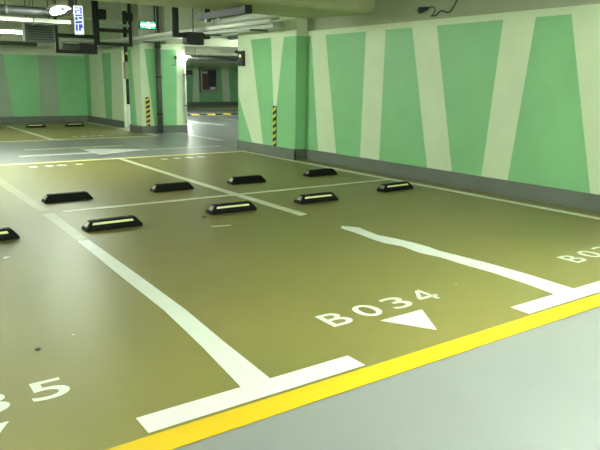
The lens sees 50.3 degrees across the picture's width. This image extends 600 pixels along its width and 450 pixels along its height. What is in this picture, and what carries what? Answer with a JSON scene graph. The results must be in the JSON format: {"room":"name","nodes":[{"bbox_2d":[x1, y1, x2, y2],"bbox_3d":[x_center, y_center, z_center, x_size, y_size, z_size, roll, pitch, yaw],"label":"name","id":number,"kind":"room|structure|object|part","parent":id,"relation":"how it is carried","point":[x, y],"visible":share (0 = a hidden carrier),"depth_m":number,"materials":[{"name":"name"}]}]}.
{"room":"parking garage","nodes":[
{"label":"parking garage","id":0,"kind":"room"},
{"bbox_2d":[0,15,87,116],"bbox_3d":[-15.185,-4.261,16.935,19.200,3.400,0.270,-8,15,-34],"label":"wall","id":1,"kind":"structure","parent":0,"point":[38,80],"depth_m":21.35,"materials":[{"name":"green paint"}]},
{"bbox_2d":[0,115,87,122],"bbox_3d":[-15.213,-2.664,17.124,19.000,0.200,0.030,-8,15,-34],"label":"baseboard","id":2,"kind":"structure","parent":1,"relation":"attached to","point":[25,119],"depth_m":21.60,"materials":[{"name":"grey paint"}]},
{"bbox_2d":[0,3,134,18],"bbox_3d":[-2.662,-5.501,15.178,38.400,0.120,41.700,-8,15,-34],"label":"ceiling","id":3,"kind":"structure","parent":0,"point":[123,5],"depth_m":18.29,"materials":[{"name":"paint"}]},
{"bbox_2d":[0,15,21,33],"bbox_3d":[-7.523,-5.209,15.819,1.500,0.859,0.270,-8,15,-34],"label":"tube light","id":4,"kind":"object","parent":3,"relation":"hanging from","point":[2,29],"visible":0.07,"depth_m":16.01,"materials":[{"name":"white plastic"}]},
{"bbox_2d":[0,41,36,45],"bbox_3d":[-14.870,-4.932,14.477,16.900,1.010,0.120,-8,15,-34],"label":"ceiling pipe","id":5,"kind":"object","parent":3,"relation":"hanging from","point":[18,43],"visible":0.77,"depth_m":18.99,"materials":[{"name":"grey metal"}]},
{"bbox_2d":[0,0,70,25],"bbox_3d":[-9.021,-3.508,8.487,11.600,1.020,0.260,-8,15,-34],"label":"tube light","id":6,"kind":"object","parent":3,"relation":"hanging from","point":[32,21],"visible":1,"depth_m":11.42,"materials":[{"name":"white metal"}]},
{"bbox_2d":[21,0,54,42],"bbox_3d":[-5.483,-4.438,13.322,0.590,1.220,0.332,-8,15,-34],"label":"air vent","id":7,"kind":"object","parent":3,"relation":"hanging from","point":[37,33],"visible":1,"depth_m":13.29,"materials":[{"name":"grey metal"}]},
{"bbox_2d":[27,26,52,40],"bbox_3d":[-5.397,-3.986,13.289,0.490,0.275,0.012,-8,15,-34],"label":"grille","id":8,"kind":"object","parent":7,"relation":"attached to","point":[34,33],"depth_m":13.28,"materials":[{"name":"black metal"}]},
{"bbox_2d":[0,0,76,16],"bbox_3d":[-8.678,-3.442,7.996,11.593,0.925,0.170,-8,15,-34],"label":"drain pipe","id":9,"kind":"object","parent":3,"relation":"hanging from","point":[5,9],"visible":0.74,"depth_m":10.85,"materials":[{"name":"black metal"}]},
{"bbox_2d":[45,0,70,14],"bbox_3d":[-3.969,-3.917,10.403,0.270,0.924,0.600,-8,15,-34],"label":"tube light","id":10,"kind":"object","parent":3,"relation":"hanging from","point":[58,8],"visible":1,"depth_m":10.32,"materials":[{"name":"white plastic"}]},
{"bbox_2d":[0,0,120,21],"bbox_3d":[-12.262,-4.571,11.737,18.200,0.450,0.500,-8,15,-34],"label":"ceiling beam","id":11,"kind":"structure","parent":3,"relation":"attached to","point":[113,9],"depth_m":16.16,"materials":[{"name":"paint"}]},
{"bbox_2d":[52,0,97,53],"bbox_3d":[-5.303,-4.756,15.101,0.970,1.370,0.185,-8,15,-34],"label":"hanger","id":12,"kind":"object","parent":3,"relation":"hanging from","point":[82,48],"visible":0.94,"depth_m":15.21,"materials":[{"name":"black metal"}]},
{"bbox_3d":[-5.690,-4.711,14.873,0.070,1.370,0.060,-8,15,-34],"label":"hanger rod","id":13,"kind":"part","parent":12,"relation":"part of","materials":[{"name":"black metal"}]},
{"bbox_3d":[-4.954,-4.814,15.380,0.070,1.370,0.060,-8,15,-34],"label":"hanger rod","id":14,"kind":"part","parent":12,"relation":"part of","materials":[{"name":"black metal"}]},
{"bbox_2d":[73,2,83,34],"bbox_3d":[-3.371,-3.550,9.660,0.140,1.300,0.047,-4,13,-20],"label":"hanging sign","id":15,"kind":"object","parent":3,"relation":"hanging from","point":[77,9],"visible":1,"depth_m":9.73,"materials":[{"name":"white plastic"}]},
{"bbox_2d":[95,1,132,46],"bbox_3d":[-4.677,-5.093,16.098,0.915,1.130,0.170,-8,15,-34],"label":"hanger","id":16,"kind":"object","parent":3,"relation":"hanging from","point":[100,14],"visible":0.87,"depth_m":16.13,"materials":[{"name":"black metal"}]},
{"bbox_3d":[-5.043,-5.051,15.887,0.070,1.130,0.060,-8,15,-34],"label":"hanger rod","id":17,"kind":"part","parent":16,"relation":"part of","materials":[{"name":"black metal"}]},
{"bbox_3d":[-4.356,-5.148,16.360,0.070,1.130,0.060,-8,15,-34],"label":"hanger rod","id":18,"kind":"part","parent":16,"relation":"part of","materials":[{"name":"black metal"}]},
{"bbox_2d":[138,5,155,29],"bbox_3d":[-2.880,-4.205,11.994,0.330,1.025,0.067,-8,15,-34],"label":"exit sign","id":19,"kind":"object","parent":3,"relation":"hanging from","point":[149,25],"visible":1,"depth_m":12.06,"materials":[{"name":"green plastic"}]},
{"bbox_3d":[-2.870,-3.771,12.068,0.300,0.121,0.004,-8,15,-34],"label":"green panel","id":20,"kind":"part","parent":19,"relation":"part of","materials":[{"name":"green plastic"}]},
{"bbox_2d":[67,6,283,49],"bbox_3d":[-4.119,-5.196,16.407,0.370,1.050,12.900,-8,15,-34],"label":"duct","id":21,"kind":"object","parent":3,"relation":"hanging from","point":[266,24],"visible":0.72,"depth_m":13.05,"materials":[{"name":"metal"}]},
{"bbox_2d":[171,7,184,36],"bbox_3d":[-2.458,-4.362,12.893,0.260,1.100,0.060,-8,15,-34],"label":"hanger","id":22,"kind":"object","parent":3,"relation":"hanging from","point":[175,18],"visible":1,"depth_m":12.89,"materials":[{"name":"black metal"}]},
{"bbox_3d":[-2.515,-4.354,12.854,0.120,1.100,0.060,-8,15,-34],"label":"hanger rod","id":23,"kind":"part","parent":22,"relation":"part of","materials":[{"name":"black metal"}]},
{"bbox_2d":[183,9,209,44],"bbox_3d":[-2.128,-4.340,13.137,0.550,1.240,0.240,-8,15,-34],"label":"junction box","id":24,"kind":"object","parent":3,"relation":"hanging from","point":[191,38],"visible":0.88,"depth_m":13.11,"materials":[{"name":"black plastic"}]},
{"bbox_2d":[160,6,237,48],"bbox_3d":[3.773,-6.513,22.667,18.600,1.000,0.780,-8,15,-34],"label":"ceiling beam","id":25,"kind":"structure","parent":3,"relation":"attached to","point":[185,14],"depth_m":17.51,"materials":[{"name":"paint"}]},
{"bbox_2d":[184,46,237,55],"bbox_3d":[-2.438,-8.612,31.175,18.700,0.780,0.500,-8,15,-34],"label":"ceiling beam","id":26,"kind":"structure","parent":3,"relation":"attached to","point":[190,50],"depth_m":29.75,"materials":[{"name":"paint"}]},
{"bbox_2d":[187,52,237,60],"bbox_3d":[-1.190,-8.320,30.575,9.600,1.055,0.150,-8,15,-34],"label":"ceiling pipe","id":27,"kind":"object","parent":3,"relation":"hanging from","point":[195,57],"visible":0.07,"depth_m":28.71,"materials":[{"name":"black metal"}]},
{"bbox_2d":[210,19,237,37],"bbox_3d":[-1.384,-5.201,16.044,0.140,0.808,4.700,-8,15,-34],"label":"ceiling pipe","id":28,"kind":"object","parent":3,"relation":"hanging from","point":[233,34],"visible":0.06,"depth_m":16.90,"materials":[{"name":"metal"}]},
{"bbox_2d":[228,35,237,39],"bbox_3d":[-0.729,-5.293,16.494,0.220,0.807,4.700,-8,15,-34],"label":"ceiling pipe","id":29,"kind":"object","parent":3,"relation":"hanging from","point":[236,36],"visible":0.02,"depth_m":18.05,"materials":[{"name":"grey metal"}]},
{"bbox_2d":[93,0,374,17],"bbox_3d":[-7.162,-2.884,5.487,19.120,0.880,1.850,-8,15,-34],"label":"ceiling beam","id":30,"kind":"structure","parent":3,"relation":"attached to","point":[288,8],"depth_m":9.78,"materials":[{"name":"beige concrete"}]},
{"bbox_2d":[197,5,251,21],"bbox_3d":[-1.195,-3.298,9.943,0.120,0.204,1.550,-8,15,-34],"label":"channel","id":31,"kind":"object","parent":30,"relation":"attached to","point":[207,16],"visible":1,"depth_m":9.84,"materials":[{"name":"black metal"}]},
{"bbox_2d":[217,14,275,23],"bbox_3d":[-0.928,-4.401,12.436,0.148,0.785,2.674,-8,15,-34],"label":"pipe","id":32,"kind":"object","parent":3,"relation":"hanging from","point":[256,16],"visible":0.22,"depth_m":12.67,"materials":[{"name":"white metal"}]},
{"bbox_2d":[84,12,127,127],"bbox_3d":[-6.311,-4.994,20.758,0.203,3.400,3.600,-8,15,-34],"label":"wall","id":33,"kind":"structure","parent":0,"point":[105,81],"depth_m":20.44,"materials":[{"name":"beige paint"}]},
{"bbox_2d":[88,115,124,127],"bbox_3d":[-6.417,-3.417,21.031,0.030,0.200,3.570,-8,15,-34],"label":"baseboard","id":34,"kind":"structure","parent":33,"relation":"attached to","point":[118,123],"depth_m":20.81,"materials":[{"name":"grey paint"}]},
{"bbox_2d":[184,54,237,101],"bbox_3d":[-6.834,-8.732,37.449,19.000,3.400,0.203,-8,15,-34],"label":"wall","id":35,"kind":"structure","parent":0,"point":[227,70],"depth_m":38.61,"materials":[{"name":"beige paint"}]},
{"bbox_2d":[199,68,217,91],"bbox_3d":[-5.461,-8.669,38.166,1.100,1.360,0.240,-8,15,-34],"label":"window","id":36,"kind":"structure","parent":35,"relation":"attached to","point":[208,77],"depth_m":38.06,"materials":[{"name":"grey metal"}]},
{"bbox_3d":[-5.621,-8.494,37.973,0.320,0.800,0.030,-8,15,-34],"label":"red panel","id":37,"kind":"part","parent":36,"relation":"part of","materials":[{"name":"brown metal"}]},
{"bbox_3d":[-5.238,-8.779,38.192,0.520,0.970,0.015,-8,15,-34],"label":"glass pane","id":38,"kind":"part","parent":36,"relation":"part of","materials":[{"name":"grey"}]},
{"bbox_2d":[187,102,237,105],"bbox_3d":[-6.708,-7.161,37.764,18.800,0.200,0.030,-8,15,-34],"label":"baseboard","id":39,"kind":"structure","parent":35,"relation":"attached to","point":[188,103],"depth_m":38.70,"materials":[{"name":"grey paint"}]},
{"bbox_2d":[0,105,599,449],"bbox_3d":[-2.911,-2.095,16.233,38.000,0.206,42.000,-8,15,-34],"label":"floor","id":40,"kind":"structure","parent":0,"point":[344,323],"depth_m":4.18,"materials":[{"name":"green paint"}]},
{"bbox_2d":[0,227,19,240],"bbox_3d":[-2.845,0.097,5.751,0.570,0.099,0.170,-9,16,-36],"label":"wheel stop","id":41,"kind":"object","parent":40,"relation":"on","point":[6,233],"visible":1,"depth_m":5.81,"materials":[{"name":"black rubber"}]},
{"bbox_2d":[25,124,45,127],"bbox_3d":[-7.938,-2.979,19.202,0.570,0.099,0.170,-8,15,-34],"label":"wheel stop","id":42,"kind":"object","parent":40,"relation":"on","point":[28,125],"visible":1,"depth_m":19.14,"materials":[{"name":"black rubber"}]},
{"bbox_2d":[41,191,92,203],"bbox_3d":[-2.813,-0.345,7.728,0.570,0.099,0.170,-8,15,-34],"label":"wheel stop","id":43,"kind":"object","parent":40,"relation":"on","point":[78,195],"visible":1,"depth_m":7.66,"materials":[{"name":"black rubber"}]},
{"bbox_2d":[65,123,84,126],"bbox_3d":[-7.012,-3.120,19.887,0.570,0.099,0.170,-8,15,-34],"label":"wheel stop","id":44,"kind":"object","parent":40,"relation":"on","point":[67,124],"visible":1,"depth_m":19.81,"materials":[{"name":"black rubber"}]},
{"bbox_2d":[81,215,142,231],"bbox_3d":[-1.865,-0.025,6.354,0.570,0.099,0.170,-8,16,-35],"label":"wheel stop","id":45,"kind":"object","parent":40,"relation":"on","point":[110,223],"visible":1,"depth_m":6.29,"materials":[{"name":"black rubber"}]},
{"bbox_2d":[122,11,130,127],"bbox_3d":[-5.146,-4.604,19.085,0.210,3.400,0.190,-8,15,-34],"label":"pipe","id":46,"kind":"object","parent":40,"relation":"on","point":[125,63],"visible":0.7,"depth_m":19.03,"materials":[{"name":"white metal"}]},
{"bbox_2d":[126,4,186,132],"bbox_3d":[-4.033,-4.341,17.974,1.350,3.400,0.950,-8,15,-34],"label":"concrete column","id":47,"kind":"structure","parent":40,"relation":"on","point":[141,57],"depth_m":17.67,"materials":[{"name":"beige paint"}]},
{"bbox_2d":[145,97,149,125],"bbox_3d":[-4.179,-3.116,17.574,0.110,0.780,0.018,-8,15,-34],"label":"strip","id":48,"kind":"object","parent":47,"relation":"on","point":[146,98],"visible":1,"depth_m":17.57,"materials":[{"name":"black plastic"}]},
{"bbox_2d":[153,6,162,132],"bbox_3d":[-3.873,-4.228,17.471,0.176,3.403,0.212,-8,15,-34],"label":"drain pipe","id":49,"kind":"object","parent":47,"relation":"attached to","point":[157,46],"visible":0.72,"depth_m":17.45,"materials":[{"name":"grey metal"}]},
{"bbox_2d":[181,48,186,123],"bbox_3d":[-3.243,-3.905,17.998,0.200,2.100,0.110,-8,15,-34],"label":"vertical pipe","id":50,"kind":"object","parent":47,"relation":"attached to","point":[183,57],"visible":1,"depth_m":17.98,"materials":[{"name":"white metal"}]},
{"bbox_2d":[150,181,193,192],"bbox_3d":[-1.716,-0.517,8.567,0.570,0.099,0.170,-8,15,-34],"label":"wheel stop","id":51,"kind":"object","parent":40,"relation":"on","point":[175,186],"visible":1,"depth_m":8.50,"materials":[{"name":"black rubber"}]},
{"bbox_2d":[187,113,237,114],"bbox_3d":[-3.754,-4.838,27.908,8.400,0.045,0.340,-8,15,-34],"label":"bump","id":52,"kind":"object","parent":40,"relation":"on","point":[217,113],"visible":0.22,"depth_m":27.97,"materials":[{"name":"yellow"}]},
{"bbox_2d":[206,201,256,214],"bbox_3d":[-0.772,-0.204,7.224,0.570,0.099,0.170,-8,15,-33],"label":"wheel stop","id":53,"kind":"object","parent":40,"relation":"on","point":[222,208],"visible":1,"depth_m":7.15,"materials":[{"name":"black rubber"}]},
{"bbox_2d":[227,175,265,184],"bbox_3d":[-0.776,-0.665,9.285,0.570,0.099,0.170,-8,15,-34],"label":"wheel stop","id":54,"kind":"object","parent":40,"relation":"on","point":[251,178],"visible":1,"depth_m":9.21,"materials":[{"name":"black rubber"}]},
{"bbox_2d":[237,14,306,159],"bbox_3d":[-0.484,-3.119,12.724,0.545,3.400,2.190,-8,15,-34],"label":"concrete column","id":55,"kind":"structure","parent":40,"relation":"on","point":[274,72],"depth_m":12.38,"materials":[{"name":"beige paint"}]},
{"bbox_2d":[238,51,244,65],"bbox_3d":[-1.213,-3.444,13.215,0.064,0.300,0.200,-8,15,-34],"label":"light","id":56,"kind":"object","parent":55,"relation":"attached to","point":[241,54],"visible":1,"depth_m":13.16,"materials":[{"name":"black plastic"}]},
{"bbox_2d":[273,106,276,145],"bbox_3d":[-0.499,-1.937,12.525,0.018,0.780,0.110,-8,15,-34],"label":"strip","id":57,"kind":"object","parent":55,"relation":"on","point":[274,107],"visible":1,"depth_m":12.51,"materials":[{"name":"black plastic"}]},
{"bbox_2d":[294,192,337,203],"bbox_3d":[0.204,-0.344,7.908,0.570,0.099,0.170,-8,15,-34],"label":"wheel stop","id":58,"kind":"object","parent":40,"relation":"on","point":[323,196],"visible":1,"depth_m":7.83,"materials":[{"name":"black rubber"}]},
{"bbox_2d":[303,168,337,176],"bbox_3d":[0.323,-0.840,10.137,0.570,0.099,0.170,-8,15,-34],"label":"wheel stop","id":59,"kind":"object","parent":40,"relation":"on","point":[326,171],"visible":1,"depth_m":10.06,"materials":[{"name":"black rubber"}]},
{"bbox_2d":[376,181,412,191],"bbox_3d":[1.318,-0.537,8.842,0.570,0.099,0.170,-9,16,-37],"label":"wheel stop","id":60,"kind":"object","parent":40,"relation":"on","point":[396,186],"visible":1,"depth_m":8.75,"materials":[{"name":"black rubber"}]},
{"bbox_2d":[305,0,599,194],"bbox_3d":[4.257,-1.634,6.370,0.283,3.400,17.870,-8,15,-34],"label":"wall","id":61,"kind":"structure","parent":0,"point":[509,90],"depth_m":8.88,"materials":[{"name":"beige paint"}]},
{"bbox_2d":[418,0,456,15],"bbox_3d":[1.963,-3.475,9.020,0.100,1.004,0.736,-8,15,-34],"label":"loose cable","id":62,"kind":"object","parent":61,"relation":"hanging from","point":[420,9],"visible":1,"depth_m":9.24,"materials":[{"name":"black plastic"}]},
{"bbox_2d":[305,149,599,211],"bbox_3d":[4.667,0.125,5.859,0.030,0.200,15.930,-8,15,-34],"label":"baseboard","id":63,"kind":"structure","parent":61,"relation":"attached to","point":[576,199],"depth_m":8.99,"materials":[{"name":"grey paint"}]}
]}

